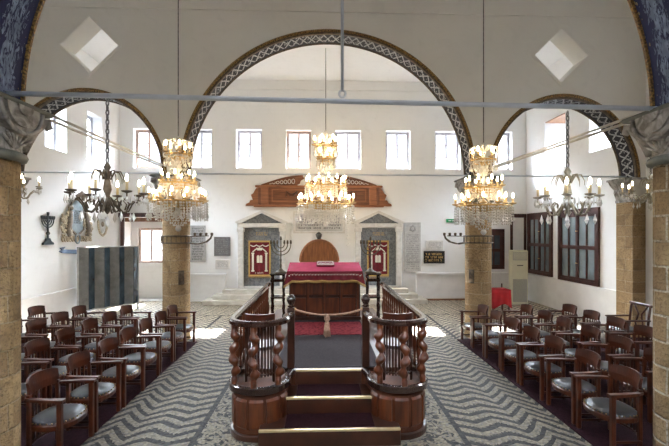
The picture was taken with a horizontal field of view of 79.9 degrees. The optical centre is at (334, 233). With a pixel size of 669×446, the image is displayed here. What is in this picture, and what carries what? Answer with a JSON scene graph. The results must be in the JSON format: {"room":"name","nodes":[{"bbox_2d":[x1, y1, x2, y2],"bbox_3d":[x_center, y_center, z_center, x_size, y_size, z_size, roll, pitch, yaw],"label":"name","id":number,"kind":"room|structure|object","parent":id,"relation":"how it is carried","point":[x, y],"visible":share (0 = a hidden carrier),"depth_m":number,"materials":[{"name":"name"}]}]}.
{"room":"house of worship","nodes":[
{"label":"house of worship","id":0,"kind":"room"},
{"bbox_2d":[21,49,118,298],"bbox_3d":[-7.696,-1.559,6.441,0.500,8.000,15.800,0,0,-2],"label":"wall","id":1,"kind":"structure","parent":0,"point":[44,270],"depth_m":11.27,"materials":[{"name":"paint"}]},
{"bbox_2d":[41,212,54,244],"bbox_3d":[-7.548,-0.129,10.528,0.100,0.860,0.528,0,0,-2],"label":"relief","id":2,"kind":"object","parent":1,"relation":"attached to","point":[47,218],"visible":1,"depth_m":10.51,"materials":[{"name":"metal"}]},
{"bbox_2d":[21,287,96,332],"bbox_3d":[-7.588,2.016,11.767,0.080,0.850,4.760,0,0,-2],"label":"trim","id":3,"kind":"structure","parent":1,"relation":"attached to","point":[63,300],"depth_m":10.69,"materials":[{"name":"paint"}]},
{"bbox_2d":[58,191,92,253],"bbox_3d":[-7.443,-0.314,11.767,0.355,1.870,1.554,0,0,-2],"label":"mirror","id":4,"kind":"object","parent":1,"relation":"attached to","point":[71,223],"visible":0.96,"depth_m":11.65,"materials":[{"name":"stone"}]},
{"bbox_2d":[119,89,525,300],"bbox_3d":[-0.308,-1.559,14.808,15.840,8.000,0.420,0,0,-2],"label":"wall","id":5,"kind":"structure","parent":0,"point":[427,200],"depth_m":14.61,"materials":[{"name":"paint"}]},
{"bbox_2d":[118,213,161,245],"bbox_3d":[-6.716,0.856,14.359,1.960,3.170,0.200,0,0,-2],"label":"door","id":6,"kind":"structure","parent":5,"relation":"in","point":[122,223],"depth_m":14.28,"materials":[{"name":"brown wood"}]},
{"bbox_2d":[130,222,161,298],"bbox_3d":[-6.747,0.831,14.948,2.020,3.220,0.300,0,0,-2],"label":"wall niche","id":7,"kind":"object","parent":5,"relation":"in","point":[150,274],"visible":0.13,"depth_m":14.89,"materials":[{"name":"paint"}]},
{"bbox_2d":[139,228,161,262],"bbox_3d":[-6.844,0.456,15.024,0.950,1.310,0.158,0,0,-2],"label":"window","id":8,"kind":"structure","parent":7,"relation":"attached to","point":[140,229],"depth_m":14.96,"materials":[{"name":"white wood"}]},
{"bbox_2d":[136,130,159,167],"bbox_3d":[-6.765,-3.064,14.622,0.940,1.410,0.070,0,0,-2],"label":"window","id":9,"kind":"structure","parent":5,"relation":"in","point":[149,143],"depth_m":14.59,"materials":[{"name":"white wood"}]},
{"bbox_2d":[190,226,205,261],"bbox_3d":[-4.927,0.381,14.416,0.540,1.320,0.039,0,0,-2],"label":"plaque","id":10,"kind":"object","parent":5,"relation":"attached to","point":[197,252],"visible":0.88,"depth_m":14.40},
{"bbox_2d":[190,273,226,301],"bbox_3d":[-4.855,1.946,14.352,1.920,0.990,0.180,0,0,-2],"label":"trim","id":11,"kind":"structure","parent":5,"relation":"attached to","point":[203,286],"depth_m":14.31,"materials":[{"name":"paint"}]},
{"bbox_2d":[214,237,229,255],"bbox_3d":[-4.058,0.476,14.446,0.580,0.690,0.039,0,0,-2],"label":"plaque","id":12,"kind":"object","parent":5,"relation":"attached to","point":[221,244],"visible":1,"depth_m":14.43,"materials":[{"name":"grey"}]},
{"bbox_2d":[238,131,261,167],"bbox_3d":[-3.108,-3.064,14.747,0.920,1.410,0.070,0,0,-2],"label":"window","id":13,"kind":"structure","parent":5,"relation":"in","point":[239,132],"depth_m":14.73,"materials":[{"name":"white wood"}]},
{"bbox_2d":[235,211,287,287],"bbox_3d":[-2.626,0.571,14.425,1.900,2.780,0.180,0,0,-2],"label":"niche","id":14,"kind":"object","parent":5,"relation":"attached to","point":[261,225],"visible":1,"depth_m":14.46,"materials":[{"name":"grey stone"}]},
{"bbox_2d":[248,240,270,277],"bbox_3d":[-2.707,0.936,14.443,0.800,1.350,0.065,0,0,-2],"label":"curtain","id":15,"kind":"object","parent":14,"relation":"hanging from","point":[259,252],"visible":1,"depth_m":14.45,"materials":[{"name":"red fabric"}]},
{"bbox_2d":[287,131,310,168],"bbox_3d":[-1.319,-3.064,14.809,0.900,1.410,0.070,0,0,-2],"label":"window","id":16,"kind":"structure","parent":5,"relation":"in","point":[288,132],"depth_m":14.79,"materials":[{"name":"white wood"}]},
{"bbox_2d":[246,175,391,206],"bbox_3d":[-0.557,-1.530,14.491,5.307,1.160,0.189,0,0,-2],"label":"pediment","id":17,"kind":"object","parent":5,"relation":"attached to","point":[282,192],"depth_m":14.47,"materials":[{"name":"brown wood"}]},
{"bbox_2d":[299,239,338,261],"bbox_3d":[-0.554,1.056,14.544,1.470,1.770,0.085,0,0,-2],"label":"arched door","id":18,"kind":"structure","parent":5,"relation":"in","point":[315,250],"depth_m":14.52,"materials":[{"name":"brown wood"}]},
{"bbox_2d":[289,211,348,245],"bbox_3d":[-0.560,-0.163,14.560,2.207,1.272,0.050,0,0,-2],"label":"stone","id":19,"kind":"object","parent":5,"relation":"attached to","point":[315,226],"visible":0.65,"depth_m":14.54,"materials":[{"name":"stone"}]},
{"bbox_2d":[226,79,429,91],"bbox_3d":[-0.300,-5.389,14.573,14.840,0.340,0.050,0,0,-2],"label":"trim","id":20,"kind":"structure","parent":5,"relation":"attached to","point":[237,83],"depth_m":14.55,"materials":[{"name":"paint"}]},
{"bbox_2d":[335,132,359,168],"bbox_3d":[0.490,-3.064,14.870,0.930,1.410,0.070,0,0,-2],"label":"window","id":21,"kind":"structure","parent":5,"relation":"in","point":[336,133],"depth_m":14.85,"materials":[{"name":"white wood"}]},
{"bbox_2d":[354,211,403,286],"bbox_3d":[1.606,0.571,14.569,1.890,2.780,0.180,0,0,-2],"label":"niche","id":22,"kind":"object","parent":5,"relation":"attached to","point":[379,225],"visible":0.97,"depth_m":14.61,"materials":[{"name":"grey stone"}]},
{"bbox_2d":[367,240,388,276],"bbox_3d":[1.585,0.936,14.590,0.800,1.350,0.065,0,0,-2],"label":"curtain","id":23,"kind":"object","parent":22,"relation":"hanging from","point":[380,260],"visible":0.71,"depth_m":14.59,"materials":[{"name":"red fabric"}]},
{"bbox_2d":[386,132,408,168],"bbox_3d":[2.329,-3.064,14.933,0.900,1.410,0.070,0,0,-2],"label":"window","id":24,"kind":"structure","parent":5,"relation":"in","point":[387,133],"depth_m":14.91,"materials":[{"name":"white wood"}]},
{"bbox_2d":[404,222,420,270],"bbox_3d":[2.868,0.496,14.678,0.600,1.790,0.050,0,0,-2],"label":"tablet","id":25,"kind":"object","parent":5,"relation":"attached to","point":[412,230],"visible":1,"depth_m":14.67,"materials":[{"name":"grey"}]},
{"bbox_2d":[424,251,444,263],"bbox_3d":[3.668,0.881,14.710,0.780,0.460,0.039,0,0,-2],"label":"plaque","id":26,"kind":"object","parent":5,"relation":"attached to","point":[430,257],"visible":1,"depth_m":14.69,"materials":[{"name":"black stone"}]},
{"bbox_2d":[435,133,457,168],"bbox_3d":[4.178,-3.064,14.997,0.930,1.410,0.070,0,0,-2],"label":"window","id":27,"kind":"structure","parent":5,"relation":"in","point":[445,134],"depth_m":14.98,"materials":[{"name":"white wood"}]},
{"bbox_2d":[415,272,508,298],"bbox_3d":[5.049,1.946,14.691,4.140,0.990,0.180,0,0,-2],"label":"trim","id":28,"kind":"structure","parent":5,"relation":"attached to","point":[428,285],"depth_m":14.61,"materials":[{"name":"paint"}]},
{"bbox_2d":[492,229,504,268],"bbox_3d":[5.587,0.581,14.761,1.380,1.480,0.073,0,0,-2],"label":"window","id":29,"kind":"structure","parent":5,"relation":"in","point":[498,247],"depth_m":14.76,"materials":[{"name":"brown wood"}]},
{"bbox_2d":[510,214,526,249],"bbox_3d":[6.806,0.861,14.800,0.580,3.160,0.078,0,0,-2],"label":"door","id":30,"kind":"structure","parent":5,"relation":"in","point":[518,228],"depth_m":14.80,"materials":[{"name":"wood"}]},
{"bbox_2d":[82,29,563,81],"bbox_3d":[0.145,-5.659,7.409,16.440,0.200,18.400,0,0,-2],"label":"ceiling","id":31,"kind":"structure","parent":0,"point":[307,62],"depth_m":13.09,"materials":[{"name":"paint"}]},
{"bbox_2d":[145,0,208,230],"bbox_3d":[-2.601,-2.794,6.655,1.000,5.530,1.030,0,0,-2],"label":"crystal chandelier","id":32,"kind":"object","parent":31,"relation":"hanging from","point":[176,185],"visible":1,"depth_m":6.54,"materials":[{"name":"metal"}]},
{"bbox_2d":[296,48,355,226],"bbox_3d":[-0.262,-2.877,11.998,1.815,5.364,1.805,0,0,-2],"label":"crystal chandelier","id":33,"kind":"object","parent":31,"relation":"hanging from","point":[323,147],"visible":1,"depth_m":11.78,"materials":[{"name":"metal"}]},
{"bbox_2d":[452,0,516,234],"bbox_3d":[2.546,-2.734,6.831,1.000,5.530,1.030,0,0,-2],"label":"crystal chandelier","id":34,"kind":"object","parent":31,"relation":"hanging from","point":[482,161],"visible":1,"depth_m":6.72,"materials":[{"name":"gold glass"}]},
{"bbox_2d":[26,7,645,176],"bbox_3d":[-0.122,-3.434,9.381,14.840,4.250,0.520,0,0,-2],"label":"wall","id":35,"kind":"structure","parent":0,"point":[450,46],"depth_m":9.18,"materials":[{"name":"paint"}]},
{"bbox_2d":[56,13,121,76],"bbox_3d":[-5.480,-4.209,8.932,1.440,1.440,0.012,0,0,-2],"label":"trim","id":36,"kind":"structure","parent":35,"relation":"attached to","point":[71,31],"depth_m":8.93,"materials":[{"name":"paint"}]},
{"bbox_2d":[21,88,166,175],"bbox_3d":[-5.589,-2.278,9.194,3.620,1.937,0.596,0,0,-2],"label":"arch","id":37,"kind":"object","parent":35,"relation":"attached to","point":[53,105],"visible":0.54,"depth_m":8.97,"materials":[{"name":"grey stone"}]},
{"bbox_2d":[180,29,476,176],"bbox_3d":[-0.122,-2.981,9.381,6.790,3.344,0.596,0,0,-2],"label":"arch","id":38,"kind":"object","parent":35,"relation":"attached to","point":[263,51],"visible":0.91,"depth_m":9.27,"materials":[{"name":"grey stone"}]},
{"bbox_2d":[190,173,467,175],"bbox_3d":[-0.122,-1.377,9.381,6.560,0.051,0.034,0,0,-2],"label":"rod","id":39,"kind":"object","parent":38,"relation":"attached to","point":[190,173],"visible":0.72,"depth_m":9.36,"materials":[{"name":"metal"}]},
{"bbox_2d":[44,0,632,17],"bbox_3d":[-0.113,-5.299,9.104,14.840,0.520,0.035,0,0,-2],"label":"ceiling","id":40,"kind":"structure","parent":35,"relation":"attached to","point":[544,8],"depth_m":9.14,"materials":[{"name":"paint"}]},
{"bbox_2d":[531,25,591,85],"bbox_3d":[5.284,-4.139,9.300,1.440,1.440,0.012,0,0,-2],"label":"trim","id":41,"kind":"structure","parent":35,"relation":"attached to","point":[561,26],"depth_m":9.29,"materials":[{"name":"paint"}]},
{"bbox_2d":[488,94,640,176],"bbox_3d":[5.345,-2.278,9.568,3.620,1.937,0.596,0,0,-2],"label":"arch","id":42,"kind":"object","parent":35,"relation":"attached to","point":[623,146],"visible":0.62,"depth_m":9.45,"materials":[{"name":"grey stone"}]},
{"bbox_2d":[48,300,652,445],"bbox_3d":[0.145,2.541,7.409,16.440,0.200,18.400,0,0,-2],"label":"floor","id":43,"kind":"structure","parent":0,"point":[468,402],"depth_m":5.87,"materials":[{"name":"tile"}]},
{"bbox_2d":[0,91,55,445],"bbox_3d":[-3.499,0.568,3.953,0.900,3.746,0.900,0,0,-2],"label":"stone column","id":44,"kind":"structure","parent":43,"relation":"on","point":[21,122],"depth_m":3.93,"materials":[{"name":"stone"}]},
{"bbox_2d":[46,115,182,180],"bbox_3d":[-3.465,-1.276,6.610,0.600,0.443,4.393,0,0,-2],"label":"pipe","id":45,"kind":"object","parent":44,"relation":"attached to","point":[56,117],"visible":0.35,"depth_m":5.84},
{"bbox_2d":[77,245,138,316],"bbox_3d":[-6.819,1.416,12.184,0.202,2.050,1.826,0,0,35],"label":"folding screen","id":46,"kind":"object","parent":43,"relation":"on","point":[107,276],"visible":0.98,"depth_m":12.08,"materials":[{"name":"grey"}]},
{"bbox_2d":[21,341,197,445],"bbox_3d":[-5.131,2.433,5.468,4.360,0.013,6.880,0,0,-2],"label":"carpet","id":47,"kind":"object","parent":43,"relation":"on","point":[73,437],"visible":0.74,"depth_m":5.65,"materials":[{"name":"carpet"}]},
{"bbox_2d":[21,361,49,410],"bbox_3d":[-4.129,1.990,5.127,0.527,0.868,0.650,0,0,-1],"label":"wooden armchair","id":48,"kind":"object","parent":47,"relation":"on","point":[43,363],"visible":0.12,"depth_m":5.39,"materials":[{"name":"brown wood"}]},
{"bbox_2d":[27,305,63,338],"bbox_3d":[-6.196,1.990,8.541,0.527,0.868,0.650,0,0,-2],"label":"wooden armchair","id":49,"kind":"object","parent":47,"relation":"on","point":[39,309],"visible":0.19,"depth_m":8.57,"materials":[{"name":"brown wood"}]},
{"bbox_2d":[25,318,70,367],"bbox_3d":[-5.196,1.990,7.189,0.527,0.868,0.650,0,0,-1],"label":"wooden armchair","id":50,"kind":"object","parent":47,"relation":"on","point":[35,324],"visible":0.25,"depth_m":7.26,"materials":[{"name":"brown wood"}]},
{"bbox_2d":[23,338,79,407],"bbox_3d":[-4.160,1.990,5.824,0.527,0.868,0.650,0,0,-1],"label":"wooden armchair","id":51,"kind":"object","parent":47,"relation":"on","point":[31,347],"visible":0.38,"depth_m":5.82,"materials":[{"name":"brown wood"}]},
{"bbox_2d":[25,368,96,445],"bbox_3d":[-3.094,1.990,4.477,0.527,0.868,0.650,0,0,-2],"label":"wooden armchair","id":52,"kind":"object","parent":47,"relation":"on","point":[61,416],"visible":1,"depth_m":4.42,"materials":[{"name":"brown wood"}]},
{"bbox_2d":[50,311,88,355],"bbox_3d":[-5.234,1.990,7.863,0.527,0.868,0.650,0,0,0],"label":"wooden armchair","id":53,"kind":"object","parent":47,"relation":"on","point":[61,316],"visible":0.34,"depth_m":7.87,"materials":[{"name":"brown wood"}]},
{"bbox_2d":[54,327,101,386],"bbox_3d":[-4.207,1.990,6.501,0.527,0.868,0.650,0,0,-3],"label":"wooden armchair","id":54,"kind":"object","parent":47,"relation":"on","point":[62,334],"visible":0.5,"depth_m":6.54,"materials":[{"name":"brown wood"}]},
{"bbox_2d":[71,305,103,344],"bbox_3d":[-5.298,1.990,8.566,0.527,0.868,0.650,0,0,-3],"label":"wooden armchair","id":55,"kind":"object","parent":47,"relation":"on","point":[80,309],"visible":0.37,"depth_m":8.55,"materials":[{"name":"brown wood"}]},
{"bbox_2d":[65,351,122,432],"bbox_3d":[-3.132,1.990,5.156,0.527,0.868,0.650,0,0,-3],"label":"wooden armchair","id":56,"kind":"object","parent":47,"relation":"on","point":[103,391],"visible":0.77,"depth_m":5.13,"materials":[{"name":"brown wood"}]},
{"bbox_2d":[80,318,121,371],"bbox_3d":[-4.256,1.990,7.227,0.527,0.868,0.650,0,0,-2],"label":"wooden armchair","id":57,"kind":"object","parent":47,"relation":"on","point":[91,323],"visible":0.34,"depth_m":7.22,"materials":[{"name":"brown wood"}]},
{"bbox_2d":[101,311,137,354],"bbox_3d":[-4.275,1.990,7.890,0.527,0.868,0.650,0,0,-1],"label":"wooden armchair","id":58,"kind":"object","parent":47,"relation":"on","point":[108,316],"visible":0.37,"depth_m":7.94,"materials":[{"name":"brown wood"}]},
{"bbox_2d":[97,337,146,407],"bbox_3d":[-3.147,1.990,5.861,0.527,0.868,0.650,0,0,-1],"label":"wooden armchair","id":59,"kind":"object","parent":47,"relation":"on","point":[128,372],"visible":0.72,"depth_m":5.80,"materials":[{"name":"brown wood"}]},
{"bbox_2d":[119,305,151,349],"bbox_3d":[-4.317,1.990,8.606,0.527,0.868,0.650,0,0,0],"label":"wooden armchair","id":60,"kind":"object","parent":47,"relation":"on","point":[125,309],"visible":0.44,"depth_m":8.67,"materials":[{"name":"brown wood"}]},
{"bbox_2d":[119,327,161,381],"bbox_3d":[-3.200,1.990,6.524,0.527,0.868,0.650,0,0,-2],"label":"wooden armchair","id":61,"kind":"object","parent":47,"relation":"on","point":[127,333],"visible":0.72,"depth_m":6.56,"materials":[{"name":"brown wood"}]},
{"bbox_2d":[138,318,174,372],"bbox_3d":[-3.257,1.990,7.255,0.527,0.868,0.650,0,0,-2],"label":"wooden armchair","id":62,"kind":"object","parent":47,"relation":"on","point":[144,323],"visible":0.6,"depth_m":7.28,"materials":[{"name":"brown wood"}]},
{"bbox_2d":[154,311,186,359],"bbox_3d":[-3.278,1.990,7.932,0.527,0.868,0.650,0,0,-1],"label":"wooden armchair","id":63,"kind":"object","parent":47,"relation":"on","point":[159,315],"visible":0.63,"depth_m":7.97,"materials":[{"name":"brown wood"}]},
{"bbox_2d":[167,305,196,343],"bbox_3d":[-3.329,1.990,8.623,0.527,0.868,0.650,0,0,-1],"label":"wooden armchair","id":64,"kind":"object","parent":47,"relation":"on","point":[171,309],"visible":0.61,"depth_m":8.70,"materials":[{"name":"brown wood"}]},
{"bbox_2d":[149,174,201,341],"bbox_3d":[-3.660,0.568,9.260,0.900,3.746,0.900,0,0,-2],"label":"stone column","id":65,"kind":"structure","parent":43,"relation":"on","point":[175,257],"depth_m":9.00,"materials":[{"name":"stone"}]},
{"bbox_2d":[161,233,212,244],"bbox_3d":[-3.409,0.125,9.269,1.186,0.279,0.684,0,0,-2],"label":"bracket","id":66,"kind":"object","parent":65,"relation":"attached to","point":[194,234],"visible":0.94,"depth_m":9.15,"materials":[{"name":"brown metal"}]},
{"bbox_2d":[202,287,427,304],"bbox_3d":[-0.644,2.213,14.091,7.700,0.456,0.900,0,0,-2],"label":"marble steps","id":67,"kind":"structure","parent":43,"relation":"on","point":[229,296],"depth_m":13.94,"materials":[{"name":"stone"}]},
{"bbox_2d":[228,282,428,445],"bbox_3d":[-0.141,1.633,7.150,2.490,1.615,5.198,0,0,-2],"label":"platform","id":68,"kind":"object","parent":43,"relation":"on","point":[333,406],"visible":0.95,"depth_m":4.82,"materials":[{"name":"brown wood"}]},
{"bbox_2d":[245,313,276,381],"bbox_3d":[-0.931,1.416,5.076,0.410,0.845,0.431,0,0,-2],"label":"seat","id":69,"kind":"object","parent":68,"relation":"on","point":[265,344],"visible":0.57,"depth_m":4.90,"materials":[{"name":"wood"}]},
{"bbox_2d":[269,272,285,316],"bbox_3d":[-1.223,1.349,8.663,0.330,0.980,0.330,0,0,-2],"label":"tiered stand","id":70,"kind":"object","parent":68,"relation":"on","point":[272,274],"visible":0.88,"depth_m":8.53,"materials":[{"name":"brown wood"}]},
{"bbox_2d":[289,281,360,319],"bbox_3d":[-0.219,1.273,8.838,1.540,1.130,0.760,0,0,-2],"label":"table","id":71,"kind":"object","parent":68,"relation":"on","point":[320,298],"visible":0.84,"depth_m":8.48,"materials":[{"name":"brown wood"}]},
{"bbox_2d":[284,262,365,286],"bbox_3d":[-0.218,0.911,8.842,1.736,0.483,0.851,0,0,-2],"label":"table cloth","id":72,"kind":"object","parent":71,"relation":"on","point":[303,272],"visible":1,"depth_m":8.46,"materials":[{"name":"red fabric"}]},
{"bbox_2d":[284,271,364,285],"bbox_3d":[-0.219,0.890,8.846,1.720,0.441,0.834,0,0,-2],"label":"drape","id":73,"kind":"object","parent":72,"relation":"hanging from","point":[291,276],"depth_m":8.44,"materials":[{"name":"fabric"}]},
{"bbox_2d":[276,320,376,367],"bbox_3d":[-0.135,1.835,6.957,1.440,0.009,2.965,0,0,-2],"label":"carpet","id":74,"kind":"object","parent":68,"relation":"on","point":[311,351],"visible":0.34,"depth_m":6.19,"materials":[{"name":"carpet"}]},
{"bbox_2d":[295,322,361,334],"bbox_3d":[-0.160,1.826,7.709,1.400,0.008,1.020,0,0,-2],"label":"patterned rug","id":75,"kind":"object","parent":74,"relation":"on","point":[301,328],"visible":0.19,"depth_m":7.65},
{"bbox_2d":[295,308,361,336],"bbox_3d":[-0.080,1.194,5.350,0.908,0.374,0.100,0,0,-2],"label":"rope","id":76,"kind":"object","parent":68,"relation":"attached to","point":[327,333],"visible":1,"depth_m":5.34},
{"bbox_2d":[364,272,380,317],"bbox_3d":[0.835,1.349,8.734,0.330,0.980,0.330,0,0,-2],"label":"tiered stand","id":77,"kind":"object","parent":68,"relation":"on","point":[368,279],"visible":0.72,"depth_m":8.60,"materials":[{"name":"brown wood"}]},
{"bbox_2d":[381,312,412,379],"bbox_3d":[0.788,1.416,5.135,0.410,0.845,0.431,0,0,-2],"label":"seat","id":78,"kind":"object","parent":68,"relation":"on","point":[390,343],"visible":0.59,"depth_m":4.96,"materials":[{"name":"brown wood"}]},
{"bbox_2d":[454,176,503,338],"bbox_3d":[3.416,0.568,9.502,0.900,3.746,0.900,0,0,-2],"label":"stone column","id":79,"kind":"structure","parent":43,"relation":"on","point":[478,257],"depth_m":9.24,"materials":[{"name":"stone"}]},
{"bbox_2d":[509,250,527,304],"bbox_3d":[6.330,1.509,13.765,0.540,1.856,0.340,0,0,5],"label":"air conditioner","id":80,"kind":"object","parent":43,"relation":"on","point":[518,259],"visible":0.98,"depth_m":13.61,"materials":[{"name":"plastic"}]},
{"bbox_2d":[513,279,526,301],"bbox_3d":[6.317,1.951,13.609,0.470,0.780,0.013,0,0,5],"label":"grille","id":81,"kind":"object","parent":80,"relation":"attached to","point":[519,285],"depth_m":13.60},
{"bbox_2d":[457,337,652,445],"bbox_3d":[5.122,2.433,5.819,4.400,0.013,6.880,0,0,-2],"label":"carpet","id":82,"kind":"object","parent":43,"relation":"on","point":[596,433],"visible":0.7,"depth_m":5.70,"materials":[{"name":"carpet"}]},
{"bbox_2d":[459,304,488,346],"bbox_3d":[3.125,2.007,8.853,0.527,0.835,0.650,0,0,-2],"label":"wooden armchair","id":83,"kind":"object","parent":82,"relation":"on","point":[483,308],"visible":0.57,"depth_m":8.85,"materials":[{"name":"brown wood"}]},
{"bbox_2d":[470,310,502,356],"bbox_3d":[3.132,2.007,8.148,0.527,0.835,0.650,0,0,-1],"label":"wooden armchair","id":84,"kind":"object","parent":82,"relation":"on","point":[495,314],"visible":0.68,"depth_m":8.16,"materials":[{"name":"brown wood"}]},
{"bbox_2d":[483,317,519,368],"bbox_3d":[3.160,2.007,7.468,0.527,0.835,0.650,0,0,-3],"label":"wooden armchair","id":85,"kind":"object","parent":82,"relation":"on","point":[511,322],"visible":0.7,"depth_m":7.52,"materials":[{"name":"brown wood"}]},
{"bbox_2d":[502,304,533,341],"bbox_3d":[4.111,2.007,8.881,0.527,0.835,0.650,0,0,-2],"label":"wooden armchair","id":86,"kind":"object","parent":82,"relation":"on","point":[527,308],"visible":0.36,"depth_m":8.94,"materials":[{"name":"brown wood"}]},
{"bbox_2d":[499,326,540,383],"bbox_3d":[3.164,2.007,6.753,0.527,0.835,0.650,0,0,-2],"label":"wooden armchair","id":87,"kind":"object","parent":82,"relation":"on","point":[531,331],"visible":0.84,"depth_m":6.73,"materials":[{"name":"brown wood"}]},
{"bbox_2d":[518,310,553,352],"bbox_3d":[4.150,2.007,8.169,0.527,0.835,0.650,0,0,-3],"label":"wooden armchair","id":88,"kind":"object","parent":82,"relation":"on","point":[543,314],"visible":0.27,"depth_m":8.24,"materials":[{"name":"brown wood"}]},
{"bbox_2d":[518,335,565,400],"bbox_3d":[3.196,2.007,6.092,0.527,0.835,0.650,0,0,-2],"label":"wooden armchair","id":89,"kind":"object","parent":82,"relation":"on","point":[537,368],"visible":0.86,"depth_m":6.07,"materials":[{"name":"brown wood"}]},
{"bbox_2d":[534,317,572,366],"bbox_3d":[4.149,2.007,7.503,0.527,0.835,0.650,0,0,0],"label":"wooden armchair","id":90,"kind":"object","parent":82,"relation":"on","point":[565,322],"visible":0.47,"depth_m":7.49,"materials":[{"name":"brown wood"}]},
{"bbox_2d":[545,304,577,344],"bbox_3d":[5.084,2.007,8.916,0.527,0.835,0.650,0,0,-2],"label":"wooden armchair","id":91,"kind":"object","parent":82,"relation":"on","point":[571,308],"visible":0.36,"depth_m":8.91,"materials":[{"name":"brown wood"}]},
{"bbox_2d":[544,348,601,424],"bbox_3d":[3.239,2.007,5.374,0.527,0.835,0.650,0,0,-1],"label":"wooden armchair","id":92,"kind":"object","parent":82,"relation":"on","point":[564,385],"visible":0.75,"depth_m":5.33,"materials":[{"name":"brown wood"}]},
{"bbox_2d":[555,325,601,371],"bbox_3d":[4.181,2.007,6.786,0.527,0.835,0.650,0,0,-1],"label":"wooden armchair","id":93,"kind":"object","parent":82,"relation":"on","point":[590,331],"visible":0.37,"depth_m":6.84,"materials":[{"name":"brown wood"}]},
{"bbox_2d":[562,310,600,349],"bbox_3d":[5.117,2.007,8.213,0.527,0.835,0.650,0,0,-1],"label":"wooden armchair","id":94,"kind":"object","parent":82,"relation":"on","point":[594,315],"visible":0.28,"depth_m":8.27,"materials":[{"name":"brown wood"}]},
{"bbox_2d":[584,316,626,364],"bbox_3d":[5.142,2.007,7.531,0.527,0.835,0.650,0,0,0],"label":"wooden armchair","id":95,"kind":"object","parent":82,"relation":"on","point":[618,322],"visible":0.27,"depth_m":7.56,"materials":[{"name":"brown wood"}]},
{"bbox_2d":[580,335,634,397],"bbox_3d":[4.215,2.007,6.115,0.527,0.835,0.650,0,0,-2],"label":"wooden armchair","id":96,"kind":"object","parent":82,"relation":"on","point":[618,341],"visible":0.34,"depth_m":6.13,"materials":[{"name":"brown wood"}]},
{"bbox_2d":[573,364,643,445],"bbox_3d":[3.251,2.007,4.694,0.527,0.835,0.650,0,0,-2],"label":"wooden armchair","id":97,"kind":"object","parent":82,"relation":"on","point":[610,409],"visible":1,"depth_m":4.62,"materials":[{"name":"brown wood"}]},
{"bbox_2d":[605,301,652,347],"bbox_3d":[6.077,1.932,8.263,0.575,0.985,0.596,0,0,-2],"label":"armchair","id":98,"kind":"object","parent":82,"relation":"on","point":[629,328],"visible":0.61,"depth_m":8.19,"materials":[{"name":"brown wood"}]},
{"bbox_2d":[608,325,652,374],"bbox_3d":[5.141,2.007,6.824,0.527,0.835,0.650,0,0,-1],"label":"wooden armchair","id":99,"kind":"object","parent":82,"relation":"on","point":[643,330],"visible":0.44,"depth_m":6.86,"materials":[{"name":"brown wood"}]},
{"bbox_2d":[612,348,652,422],"bbox_3d":[4.235,2.007,5.417,0.527,0.835,0.650,0,0,-2],"label":"wooden armchair","id":100,"kind":"object","parent":82,"relation":"on","point":[647,385],"visible":0.38,"depth_m":5.50,"materials":[{"name":"brown wood"}]},
{"bbox_2d":[606,177,646,336],"bbox_3d":[7.021,0.567,9.626,0.536,3.747,0.600,0,0,-2],"label":"column","id":101,"kind":"object","parent":43,"relation":"on","point":[630,222],"visible":0.8,"depth_m":9.43,"materials":[{"name":"stone"}]},
{"bbox_2d":[619,102,668,445],"bbox_3d":[3.747,0.568,4.201,0.900,3.746,0.900,0,0,-2],"label":"stone column","id":102,"kind":"structure","parent":43,"relation":"on","point":[650,129],"depth_m":4.21,"materials":[{"name":"stone"}]},
{"bbox_2d":[473,115,632,185],"bbox_3d":[3.402,-1.276,6.845,0.600,0.442,4.392,0,0,-2],"label":"pipe","id":103,"kind":"object","parent":102,"relation":"attached to","point":[617,121],"visible":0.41,"depth_m":6.03,"materials":[{"name":"metal"}]},
{"bbox_2d":[620,157,652,210],"bbox_3d":[5.485,-2.976,6.932,0.837,5.193,0.837,0,0,9],"label":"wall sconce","id":104,"kind":"object","parent":102,"relation":"attached to","point":[649,196],"visible":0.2,"depth_m":6.92,"materials":[{"name":"metal"}]},
{"bbox_3d":[5.075,2.021,12.486,0.616,0.840,0.630,0,0,-2],"label":"side table","id":105,"kind":"object","parent":43,"relation":"on","visible":0},
{"bbox_2d":[492,287,511,308],"bbox_3d":[5.076,2.004,12.431,0.652,0.570,0.607,0,0,-2],"label":"cloth","id":106,"kind":"object","parent":105,"relation":"on","point":[500,295],"visible":0.69,"depth_m":12.15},
{"bbox_2d":[526,56,652,338],"bbox_3d":[7.860,-1.559,6.973,0.950,8.000,15.800,0,0,-2],"label":"wall","id":107,"kind":"structure","parent":0,"point":[594,155],"depth_m":11.73,"materials":[{"name":"paint"}]},
{"bbox_2d":[527,211,552,276],"bbox_3d":[7.109,0.361,13.881,0.073,2.160,1.540,0,0,-2],"label":"window","id":108,"kind":"structure","parent":107,"relation":"in","point":[539,237],"depth_m":13.83,"materials":[{"name":"brown wood"}]},
{"bbox_2d":[528,273,615,323],"bbox_3d":[7.163,1.956,12.272,0.080,0.970,4.760,0,0,-2],"label":"trim","id":109,"kind":"structure","parent":107,"relation":"attached to","point":[547,291],"depth_m":12.07,"materials":[{"name":"paint"}]},
{"bbox_2d":[558,207,599,286],"bbox_3d":[7.180,0.371,11.827,0.073,2.180,1.850,0,0,-2],"label":"window","id":110,"kind":"structure","parent":107,"relation":"in","point":[579,244],"depth_m":11.71,"materials":[{"name":"brown wood"}]},
{"bbox_3d":[0.059,-3.434,4.074,14.840,4.250,0.520,0,0,-2],"label":"wall","id":111,"kind":"structure","parent":0,"visible":0},
{"bbox_2d":[0,0,668,105],"bbox_3d":[0.134,-3.033,4.077,7.000,3.448,0.596,0,0,-2],"label":"arch","id":112,"kind":"object","parent":111,"relation":"attached to","point":[19,19],"visible":0.91,"depth_m":4.18,"materials":[{"name":"paint"}]},
{"bbox_2d":[338,0,346,97],"bbox_3d":[0.079,-3.012,4.075,0.092,3.272,0.032,0,0,-2],"label":"hanger","id":113,"kind":"object","parent":112,"relation":"hanging from","point":[342,1],"visible":1,"depth_m":4.06,"materials":[{"name":"metal"}]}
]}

